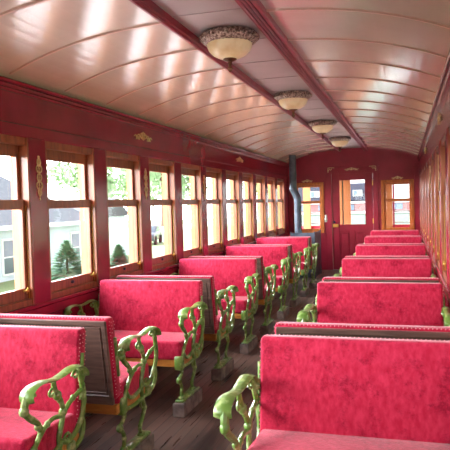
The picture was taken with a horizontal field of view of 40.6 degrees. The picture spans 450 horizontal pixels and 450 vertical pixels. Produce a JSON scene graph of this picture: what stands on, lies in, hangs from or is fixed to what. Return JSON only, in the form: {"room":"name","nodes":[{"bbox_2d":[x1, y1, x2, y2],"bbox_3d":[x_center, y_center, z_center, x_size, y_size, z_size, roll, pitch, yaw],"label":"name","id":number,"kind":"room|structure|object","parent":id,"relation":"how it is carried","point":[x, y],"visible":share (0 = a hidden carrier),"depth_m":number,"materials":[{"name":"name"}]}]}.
{"room":"vehicle interior","nodes":[
{"label":"vehicle interior","id":0,"kind":"room"},
{"bbox_2d":[0,75,289,315],"bbox_3d":[-0.989,0.131,6.266,0.200,2.620,17.484,-1,2,17],"label":"wall","id":1,"kind":"structure","parent":0,"point":[39,115],"depth_m":5.64,"materials":[{"name":"red paint"}]},
{"bbox_2d":[0,134,33,312],"bbox_3d":[-1.603,-0.008,4.172,0.107,1.250,0.803,-1,2,17],"label":"window","id":2,"kind":"structure","parent":1,"relation":"in","point":[16,147],"depth_m":4.50,"materials":[{"name":"orange wood"}]},
{"bbox_2d":[45,141,98,298],"bbox_3d":[-1.322,-0.049,5.124,0.107,1.250,0.803,-1,2,17],"label":"window","id":3,"kind":"structure","parent":1,"relation":"in","point":[57,152],"depth_m":5.34,"materials":[{"name":"orange wood"}]},
{"bbox_2d":[105,150,143,279],"bbox_3d":[-1.040,-0.090,6.075,0.107,1.250,0.803,-1,2,17],"label":"window","id":4,"kind":"structure","parent":1,"relation":"in","point":[113,159],"depth_m":6.39,"materials":[{"name":"orange wood"}]},
{"bbox_2d":[148,157,176,270],"bbox_3d":[-0.759,-0.131,7.026,0.107,1.250,0.803,-1,2,17],"label":"window","id":5,"kind":"structure","parent":1,"relation":"in","point":[155,165],"depth_m":7.34,"materials":[{"name":"orange wood"}]},
{"bbox_2d":[181,163,202,258],"bbox_3d":[-0.477,-0.173,7.978,0.107,1.250,0.803,-1,2,17],"label":"window","id":6,"kind":"structure","parent":1,"relation":"in","point":[186,169],"depth_m":8.30,"materials":[{"name":"orange wood"}]},
{"bbox_2d":[206,167,223,254],"bbox_3d":[-0.196,-0.214,8.929,0.107,1.250,0.803,-1,2,17],"label":"window","id":7,"kind":"structure","parent":1,"relation":"in","point":[215,173],"depth_m":9.25,"materials":[{"name":"orange wood"}]},
{"bbox_2d":[226,170,240,245],"bbox_3d":[0.085,-0.255,9.881,0.107,1.250,0.803,-1,2,17],"label":"window","id":8,"kind":"structure","parent":1,"relation":"in","point":[230,175],"depth_m":10.21,"materials":[{"name":"orange wood"}]},
{"bbox_2d":[242,173,254,243],"bbox_3d":[0.367,-0.296,10.832,0.107,1.250,0.803,-1,2,17],"label":"window","id":9,"kind":"structure","parent":1,"relation":"in","point":[246,177],"depth_m":11.16,"materials":[{"name":"orange wood"}]},
{"bbox_2d":[256,175,265,237],"bbox_3d":[0.648,-0.337,11.784,0.107,1.250,0.803,-1,2,17],"label":"window","id":10,"kind":"structure","parent":1,"relation":"in","point":[259,179],"depth_m":12.12,"materials":[{"name":"orange wood"}]},
{"bbox_2d":[267,177,275,236],"bbox_3d":[0.930,-0.378,12.735,0.107,1.250,0.803,-1,2,17],"label":"window","id":11,"kind":"structure","parent":1,"relation":"in","point":[270,180],"depth_m":13.06,"materials":[{"name":"orange wood"}]},
{"bbox_2d":[277,178,284,233],"bbox_3d":[1.211,-0.419,13.686,0.107,1.250,0.803,-1,2,17],"label":"window","id":12,"kind":"structure","parent":1,"relation":"in","point":[280,182],"depth_m":14.02,"materials":[{"name":"orange wood"}]},
{"bbox_2d":[76,270,339,449],"bbox_3d":[0.699,1.451,6.411,3.400,0.120,18.760,-1,2,17],"label":"floor","id":13,"kind":"structure","parent":0,"point":[199,430],"depth_m":4.98,"materials":[{"name":"brown wood"}]},
{"bbox_2d":[0,324,88,449],"bbox_3d":[-1.271,1.067,3.150,1.078,0.984,0.662,-1,2,17],"label":"bench","id":14,"kind":"object","parent":13,"relation":"on","point":[43,371],"visible":1,"depth_m":3.23,"materials":[{"name":"red fabric"}]},
{"bbox_2d":[0,407,75,449],"bbox_3d":[-1.293,1.054,3.121,0.944,0.148,0.470,-1,2,17],"label":"seat cushion","id":15,"kind":"object","parent":14,"relation":"on","point":[16,433],"depth_m":3.01,"materials":[{"name":"red fabric"}]},
{"bbox_2d":[0,313,160,449],"bbox_3d":[-1.020,1.030,3.998,1.078,0.984,0.687,-1,2,17],"label":"bench","id":16,"kind":"object","parent":13,"relation":"on","point":[114,385],"visible":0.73,"depth_m":3.67,"materials":[{"name":"red fabric"}]},
{"bbox_2d":[115,361,148,403],"bbox_3d":[-1.027,1.015,4.021,0.944,0.148,0.470,-1,2,17],"label":"seat cushion","id":17,"kind":"object","parent":16,"relation":"on","point":[139,383],"depth_m":3.88,"materials":[{"name":"red fabric"}]},
{"bbox_2d":[64,279,207,417],"bbox_3d":[-0.707,0.984,5.057,1.078,0.984,0.662,-1,2,17],"label":"bench","id":18,"kind":"object","parent":13,"relation":"on","point":[177,308],"visible":0.65,"depth_m":5.16,"materials":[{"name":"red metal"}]},
{"bbox_2d":[114,330,198,359],"bbox_3d":[-0.729,0.972,5.027,0.944,0.148,0.470,-1,2,17],"label":"seat cushion","id":19,"kind":"object","parent":18,"relation":"on","point":[172,344],"depth_m":4.78,"materials":[{"name":"red fabric"}]},
{"bbox_2d":[116,275,238,380],"bbox_3d":[-0.456,0.948,5.904,1.078,0.984,0.687,-1,2,17],"label":"bench","id":20,"kind":"object","parent":13,"relation":"on","point":[218,326],"visible":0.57,"depth_m":5.61,"materials":[{"name":"green metal"}]},
{"bbox_2d":[214,310,229,333],"bbox_3d":[-0.463,0.933,5.928,0.944,0.148,0.470,-1,2,17],"label":"seat cushion","id":21,"kind":"object","parent":20,"relation":"on","point":[222,320],"depth_m":5.76,"materials":[{"name":"red fabric"}]},
{"bbox_2d":[171,258,261,353],"bbox_3d":[-0.143,0.902,6.963,1.078,0.984,0.662,-1,2,17],"label":"bench","id":22,"kind":"object","parent":13,"relation":"on","point":[241,273],"visible":0.6,"depth_m":7.06,"materials":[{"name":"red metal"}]},
{"bbox_2d":[217,296,254,313],"bbox_3d":[-0.165,0.889,6.934,0.944,0.148,0.470,-1,2,17],"label":"seat cushion","id":23,"kind":"object","parent":22,"relation":"on","point":[244,304],"depth_m":6.64,"materials":[{"name":"red fabric"}]},
{"bbox_2d":[189,256,278,334],"bbox_3d":[0.108,0.865,7.811,1.078,0.984,0.687,-1,2,17],"label":"bench","id":24,"kind":"object","parent":13,"relation":"on","point":[266,295],"visible":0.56,"depth_m":7.52,"materials":[{"name":"green metal"}]},
{"bbox_2d":[263,283,269,298],"bbox_3d":[0.101,0.850,7.835,0.944,0.148,0.470,-1,2,17],"label":"seat cushion","id":25,"kind":"object","parent":24,"relation":"on","point":[266,287],"depth_m":7.58,"materials":[{"name":"red fabric"}]},
{"bbox_2d":[225,246,291,318],"bbox_3d":[0.421,0.819,8.870,1.078,0.984,0.662,-1,2,17],"label":"bench","id":26,"kind":"object","parent":13,"relation":"on","point":[278,255],"visible":0.56,"depth_m":8.96,"materials":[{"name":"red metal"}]},
{"bbox_2d":[265,275,284,287],"bbox_3d":[0.399,0.807,8.841,0.944,0.148,0.470,-1,2,17],"label":"seat cushion","id":27,"kind":"object","parent":26,"relation":"on","point":[280,279],"depth_m":8.51,"materials":[{"name":"red fabric"}]},
{"bbox_2d":[232,244,302,306],"bbox_3d":[0.672,0.783,9.718,1.078,0.984,0.687,-1,2,17],"label":"bench","id":28,"kind":"object","parent":13,"relation":"on","point":[294,276],"visible":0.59,"depth_m":9.43,"materials":[{"name":"green metal"}]},
{"bbox_2d":[257,238,311,296],"bbox_3d":[0.985,0.737,10.777,1.078,0.984,0.662,-1,2,17],"label":"bench","id":29,"kind":"object","parent":13,"relation":"on","point":[298,244],"visible":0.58,"depth_m":10.86,"materials":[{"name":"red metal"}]},
{"bbox_2d":[294,262,306,271],"bbox_3d":[0.963,0.725,10.748,0.944,0.148,0.470,-1,2,17],"label":"seat cushion","id":30,"kind":"object","parent":29,"relation":"on","point":[303,268],"depth_m":10.41,"materials":[{"name":"red fabric"}]},
{"bbox_2d":[261,237,319,288],"bbox_3d":[1.236,0.700,11.624,1.078,0.984,0.687,-1,2,17],"label":"bench","id":31,"kind":"object","parent":13,"relation":"on","point":[313,256],"visible":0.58,"depth_m":11.34,"materials":[{"name":"green metal"}]},
{"bbox_2d":[289,155,301,232],"bbox_3d":[1.671,-0.203,13.329,0.497,2.666,0.468,0,2,34],"label":"stovepipe","id":32,"kind":"object","parent":13,"relation":"on","point":[292,158],"visible":0.46,"depth_m":13.30,"materials":[{"name":"black metal"}]},
{"bbox_2d":[290,230,321,278],"bbox_3d":[1.784,0.623,13.319,0.527,0.990,0.947,-1,2,17],"label":"stove","id":33,"kind":"object","parent":13,"relation":"on","point":[316,236],"visible":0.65,"depth_m":12.92,"materials":[{"name":"metal"}]},
{"bbox_2d":[302,212,319,228],"bbox_3d":[2.391,0.344,15.630,1.100,1.351,0.042,-1,2,17],"label":"railing","id":34,"kind":"object","parent":13,"relation":"on","point":[312,227],"visible":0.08,"depth_m":15.62,"materials":[{"name":"grey paint"}]},
{"bbox_2d":[213,334,449,449],"bbox_3d":[0.560,1.036,2.607,1.078,0.984,0.662,-1,2,17],"label":"bench","id":35,"kind":"object","parent":13,"relation":"on","point":[312,392],"visible":1,"depth_m":2.78,"materials":[{"name":"red fabric"}]},
{"bbox_2d":[247,429,449,449],"bbox_3d":[0.563,1.023,2.571,0.944,0.148,0.470,-1,2,17],"label":"seat cushion","id":36,"kind":"object","parent":35,"relation":"on","point":[266,439],"depth_m":2.71,"materials":[{"name":"red fabric"}]},
{"bbox_2d":[274,322,449,340],"bbox_3d":[0.811,0.999,3.455,1.078,0.984,0.687,-1,2,17],"label":"bench","id":37,"kind":"object","parent":13,"relation":"on","point":[441,333],"visible":0.24,"depth_m":3.12,"materials":[{"name":"red fabric"}]},
{"bbox_2d":[297,281,449,326],"bbox_3d":[1.124,0.953,4.514,1.078,0.984,0.662,-1,2,17],"label":"bench","id":38,"kind":"object","parent":13,"relation":"on","point":[381,303],"visible":0.44,"depth_m":4.69,"materials":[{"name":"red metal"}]},
{"bbox_2d":[316,277,444,299],"bbox_3d":[1.375,0.916,5.362,1.078,0.984,0.687,-1,2,17],"label":"bench","id":39,"kind":"object","parent":13,"relation":"on","point":[327,279],"visible":0.04,"depth_m":5.02,"materials":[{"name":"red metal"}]},
{"bbox_2d":[334,258,435,277],"bbox_3d":[1.688,0.871,6.421,1.078,0.984,0.662,-1,2,17],"label":"bench","id":40,"kind":"object","parent":13,"relation":"on","point":[351,267],"visible":0.2,"depth_m":6.62,"materials":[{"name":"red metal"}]},
{"bbox_2d":[339,256,433,273],"bbox_3d":[1.939,0.834,7.268,1.078,0.984,0.687,-1,2,17],"label":"bench","id":41,"kind":"object","parent":13,"relation":"on","point":[345,256],"visible":0.07,"depth_m":6.94,"materials":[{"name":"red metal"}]},
{"bbox_2d":[353,243,427,255],"bbox_3d":[2.503,0.752,9.175,1.078,0.984,0.687,-1,2,17],"label":"bench","id":42,"kind":"object","parent":13,"relation":"on","point":[392,243],"visible":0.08,"depth_m":8.84,"materials":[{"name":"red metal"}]},
{"bbox_2d":[355,245,426,255],"bbox_3d":[2.252,0.788,8.327,1.078,0.984,0.662,-1,2,17],"label":"bench","id":43,"kind":"object","parent":13,"relation":"on","point":[361,250],"visible":0.16,"depth_m":8.52,"materials":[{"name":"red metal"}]},
{"bbox_2d":[364,236,421,243],"bbox_3d":[2.816,0.706,10.234,1.078,0.984,0.662,-1,2,17],"label":"bench","id":44,"kind":"object","parent":13,"relation":"on","point":[368,240],"visible":0.07,"depth_m":10.44,"materials":[{"name":"red fabric"}]},
{"bbox_2d":[364,235,422,243],"bbox_3d":[3.067,0.669,11.081,1.078,0.984,0.687,-1,2,17],"label":"bench","id":45,"kind":"object","parent":13,"relation":"on","point":[403,235],"visible":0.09,"depth_m":10.74,"materials":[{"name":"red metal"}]},
{"bbox_2d":[371,231,418,235],"bbox_3d":[3.380,0.623,12.141,1.078,0.984,0.662,-1,2,17],"label":"bench","id":46,"kind":"object","parent":13,"relation":"on","point":[373,233],"visible":0.15,"depth_m":12.35,"materials":[{"name":"red fabric"}]},
{"bbox_2d":[372,230,418,230],"bbox_3d":[3.631,0.587,12.988,1.078,0.984,0.687,-1,2,17],"label":"bench","id":47,"kind":"object","parent":13,"relation":"on","point":[372,230],"visible":0.08,"depth_m":12.65,"materials":[{"name":"red fabric"}]},
{"bbox_2d":[395,210,409,226],"bbox_3d":[4.270,0.312,15.073,1.100,1.351,0.042,-1,2,17],"label":"railing","id":48,"kind":"object","parent":13,"relation":"on","point":[396,225],"visible":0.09,"depth_m":15.01,"materials":[{"name":"grey paint"}]},
{"bbox_2d":[0,0,449,162],"bbox_3d":[0.467,-1.304,5.786,3.040,0.319,17.460,-1,2,17],"label":"ceiling","id":49,"kind":"structure","parent":0,"point":[381,63],"depth_m":4.78,"materials":[{"name":"paint"}]},
{"bbox_2d":[199,26,259,72],"bbox_3d":[0.034,-1.223,4.321,0.430,0.280,0.434,-1,2,17],"label":"ceiling lamp","id":50,"kind":"object","parent":49,"relation":"attached to","point":[229,44],"visible":1,"depth_m":4.20,"materials":[{"name":"glass"}]},
{"bbox_2d":[129,0,338,150],"bbox_3d":[0.217,-1.395,5.856,0.040,0.088,17.460,-1,2,17],"label":"trim","id":51,"kind":"structure","parent":49,"relation":"attached to","point":[148,6],"depth_m":4.45,"materials":[{"name":"red paint"}]},
{"bbox_2d":[274,90,311,117],"bbox_3d":[0.759,-1.329,6.774,0.430,0.280,0.434,-1,2,17],"label":"ceiling lamp","id":52,"kind":"object","parent":49,"relation":"attached to","point":[293,100],"visible":1,"depth_m":6.65,"materials":[{"name":"beige glass"}]},
{"bbox_2d":[234,0,367,150],"bbox_3d":[0.783,-1.402,5.688,0.112,0.094,17.460,-1,2,17],"label":"trim","id":53,"kind":"structure","parent":49,"relation":"attached to","point":[255,10],"depth_m":4.70,"materials":[{"name":"red paint"}]},
{"bbox_2d":[308,119,336,138],"bbox_3d":[1.479,-1.435,9.207,0.430,0.280,0.434,-1,2,17],"label":"ceiling lamp","id":54,"kind":"object","parent":49,"relation":"attached to","point":[322,127],"visible":1,"depth_m":9.08,"materials":[{"name":"beige glass"}]},
{"bbox_2d":[328,136,350,151],"bbox_3d":[2.202,-1.540,11.650,0.430,0.280,0.434,-1,2,17],"label":"ceiling lamp","id":55,"kind":"object","parent":49,"relation":"attached to","point":[340,141],"visible":1,"depth_m":11.52,"materials":[{"name":"beige glass"}]},
{"bbox_2d":[288,148,419,269],"bbox_3d":[2.981,-0.407,14.214,3.020,2.920,0.140,-1,2,17],"label":"wall","id":56,"kind":"structure","parent":0,"point":[385,164],"depth_m":14.15,"materials":[{"name":"red paint"}]},
{"bbox_2d":[293,182,324,232],"bbox_3d":[2.007,-0.406,14.509,0.725,1.200,0.126,-1,2,17],"label":"window","id":57,"kind":"structure","parent":56,"relation":"in","point":[316,184],"depth_m":14.42,"materials":[{"name":"brown wood"}]},
{"bbox_2d":[303,180,394,228],"bbox_3d":[3.168,-0.274,14.837,3.200,2.600,1.150,-1,2,17],"label":"trim","id":58,"kind":"structure","parent":56,"relation":"attached to","point":[345,193],"depth_m":15.26,"materials":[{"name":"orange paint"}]},
{"bbox_2d":[331,173,373,269],"bbox_3d":[2.994,-0.079,14.196,0.965,2.255,0.133,-1,2,17],"label":"door","id":59,"kind":"structure","parent":56,"relation":"in","point":[346,237],"depth_m":14.26,"materials":[{"name":"red paint"}]},
{"bbox_2d":[381,179,414,229],"bbox_3d":[3.958,-0.439,13.931,0.725,1.200,0.126,-1,2,17],"label":"window","id":60,"kind":"structure","parent":56,"relation":"in","point":[410,182],"depth_m":13.89,"materials":[{"name":"brown wood"}]},
{"bbox_2d":[417,49,449,307],"bbox_3d":[1.993,0.080,5.382,0.200,2.620,17.484,-1,2,17],"label":"wall","id":61,"kind":"structure","parent":0,"point":[438,123],"depth_m":5.70,"materials":[{"name":"red paint"}]},
{"bbox_2d":[420,186,420,226],"bbox_3d":[4.176,-0.470,12.807,0.107,1.250,0.803,-1,2,17],"label":"window","id":62,"kind":"structure","parent":61,"relation":"in","point":[420,186],"depth_m":13.18,"materials":[{"name":"orange wood"}]},
{"bbox_2d":[421,172,422,233],"bbox_3d":[3.895,-0.429,11.856,0.107,1.250,0.803,-1,2,17],"label":"window","id":63,"kind":"structure","parent":61,"relation":"in","point":[421,172],"depth_m":12.21,"materials":[{"name":"orange wood"}]},
{"bbox_2d":[422,170,423,236],"bbox_3d":[3.613,-0.388,10.904,0.107,1.250,0.803,-1,2,17],"label":"window","id":64,"kind":"structure","parent":61,"relation":"in","point":[422,170],"depth_m":11.27,"materials":[{"name":"orange wood"}]},
{"bbox_2d":[424,167,425,239],"bbox_3d":[3.332,-0.346,9.953,0.107,1.250,0.803,-1,2,17],"label":"window","id":65,"kind":"structure","parent":61,"relation":"in","point":[424,167],"depth_m":10.32,"materials":[{"name":"orange wood"}]},
{"bbox_2d":[426,164,427,243],"bbox_3d":[3.050,-0.305,9.002,0.107,1.250,0.803,-1,2,17],"label":"window","id":66,"kind":"structure","parent":61,"relation":"in","point":[426,164],"depth_m":9.37,"materials":[{"name":"orange wood"}]},
{"bbox_2d":[428,159,430,249],"bbox_3d":[2.769,-0.264,8.050,0.107,1.250,0.803,-1,2,17],"label":"window","id":67,"kind":"structure","parent":61,"relation":"in","point":[429,159],"depth_m":8.41,"materials":[{"name":"orange wood"}]},
{"bbox_2d":[431,154,434,258],"bbox_3d":[2.488,-0.223,7.099,0.107,1.250,0.803,-1,2,17],"label":"window","id":68,"kind":"structure","parent":61,"relation":"in","point":[432,155],"depth_m":7.46,"materials":[{"name":"orange wood"}]},
{"bbox_2d":[435,146,439,268],"bbox_3d":[2.206,-0.182,6.147,0.107,1.250,0.803,-1,2,17],"label":"window","id":69,"kind":"structure","parent":61,"relation":"in","point":[436,149],"depth_m":6.51,"materials":[{"name":"orange wood"}]},
{"bbox_2d":[440,135,446,282],"bbox_3d":[1.925,-0.141,5.196,0.107,1.250,0.803,-1,2,17],"label":"window","id":70,"kind":"structure","parent":61,"relation":"in","point":[442,142],"depth_m":5.55,"materials":[{"name":"orange wood"}]},
{"bbox_2d":[447,127,449,283],"bbox_3d":[1.643,-0.100,4.245,0.107,1.250,0.803,-1,2,17],"label":"window","id":71,"kind":"structure","parent":61,"relation":"in","point":[448,129],"depth_m":4.61,"materials":[{"name":"orange wood"}]},
{"label":"outside","id":72,"kind":"structure","parent":0,"visible":0},
{"bbox_2d":[0,218,268,292],"bbox_3d":[8.873,1.550,33.973,180.000,0.300,150.000,-1,2,17],"label":"ground","id":73,"kind":"structure","parent":72,"point":[157,250],"depth_m":45.55,"materials":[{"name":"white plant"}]},
{"bbox_2d":[0,176,81,281],"bbox_3d":[-12.976,-0.190,23.608,8.960,5.100,16.800,-1,2,17],"label":"house","id":74,"kind":"structure","parent":73,"relation":"on","point":[64,223],"depth_m":27.21,"materials":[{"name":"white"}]},
{"bbox_2d":[51,240,81,280],"bbox_3d":[-5.427,1.374,20.942,2.456,1.749,2.429,-1,2,17],"label":"spruce tree","id":75,"kind":"object","parent":73,"relation":"on","point":[67,253],"visible":0.59,"depth_m":20.77,"materials":[{"name":"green plant"}]},
{"bbox_2d":[73,198,127,257],"bbox_3d":[-8.155,0.190,34.671,4.400,3.300,3.800,-1,2,17],"label":"house","id":76,"kind":"structure","parent":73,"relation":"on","point":[117,227],"depth_m":34.32,"materials":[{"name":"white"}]},
{"bbox_2d":[110,244,128,267],"bbox_3d":[-4.301,1.420,24.716,1.718,1.331,1.718,-1,2,17],"label":"spruce tree","id":77,"kind":"object","parent":73,"relation":"on","point":[119,258],"visible":0.45,"depth_m":24.58,"materials":[{"name":"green plant"}]},
{"bbox_2d":[107,168,159,212],"bbox_3d":[-17.062,-6.328,109.090,11.678,11.621,11.482,-1,2,17],"label":"tree","id":78,"kind":"object","parent":73,"relation":"on","point":[119,173],"visible":0.16,"depth_m":107.10,"materials":[{"name":"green plant"}]},
{"bbox_2d":[151,225,161,244],"bbox_3d":[-5.767,0.717,45.175,1.760,1.379,4.038,-1,2,2],"label":"parked car","id":79,"kind":"object","parent":73,"relation":"on","point":[156,232],"visible":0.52,"depth_m":44.39,"materials":[{"name":"grey paint"}]},
{"bbox_2d":[150,175,208,206],"bbox_3d":[-7.975,-6.709,98.333,11.495,12.640,9.991,-1,2,17],"label":"tree","id":80,"kind":"object","parent":73,"relation":"on","point":[184,179],"visible":0.05,"depth_m":96.62,"materials":[{"name":"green plant"}]},
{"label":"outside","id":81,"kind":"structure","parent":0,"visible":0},
{"bbox_2d":[126,218,257,237],"bbox_3d":[-16.534,1.834,41.500,7.000,0.035,150.000,-1,2,17],"label":"road","id":82,"kind":"structure","parent":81,"point":[210,223],"depth_m":80.14,"materials":[{"name":"grey asphalt"}]},
{"bbox_2d":[47,161,117,198],"bbox_3d":[-14.678,-4.455,62.829,8.439,10.996,8.794,-1,2,17],"label":"tree","id":83,"kind":"object","parent":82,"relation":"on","point":[68,172],"visible":0.23,"depth_m":61.23,"materials":[{"name":"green plant"}]},
{"bbox_2d":[150,172,189,225],"bbox_3d":[-8.798,-6.903,81.451,11.950,14.258,13.102,-1,2,17],"label":"tree","id":84,"kind":"object","parent":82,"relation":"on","point":[154,180],"visible":0.06,"depth_m":81.40,"materials":[{"name":"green plant"}]},
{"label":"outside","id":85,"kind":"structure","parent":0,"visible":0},
{"bbox_3d":[1.784,2.436,10.015,13.000,0.040,100.000,-1,2,17],"label":"ground","id":86,"kind":"structure","parent":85,"visible":0},
{"bbox_2d":[298,183,409,225],"bbox_3d":[8.373,0.019,23.930,11.200,3.490,2.720,-1,2,17],"label":"carriage","id":87,"kind":"object","parent":86,"relation":"on","point":[357,190],"visible":0.27,"depth_m":23.49,"materials":[{"name":"grey paint"}]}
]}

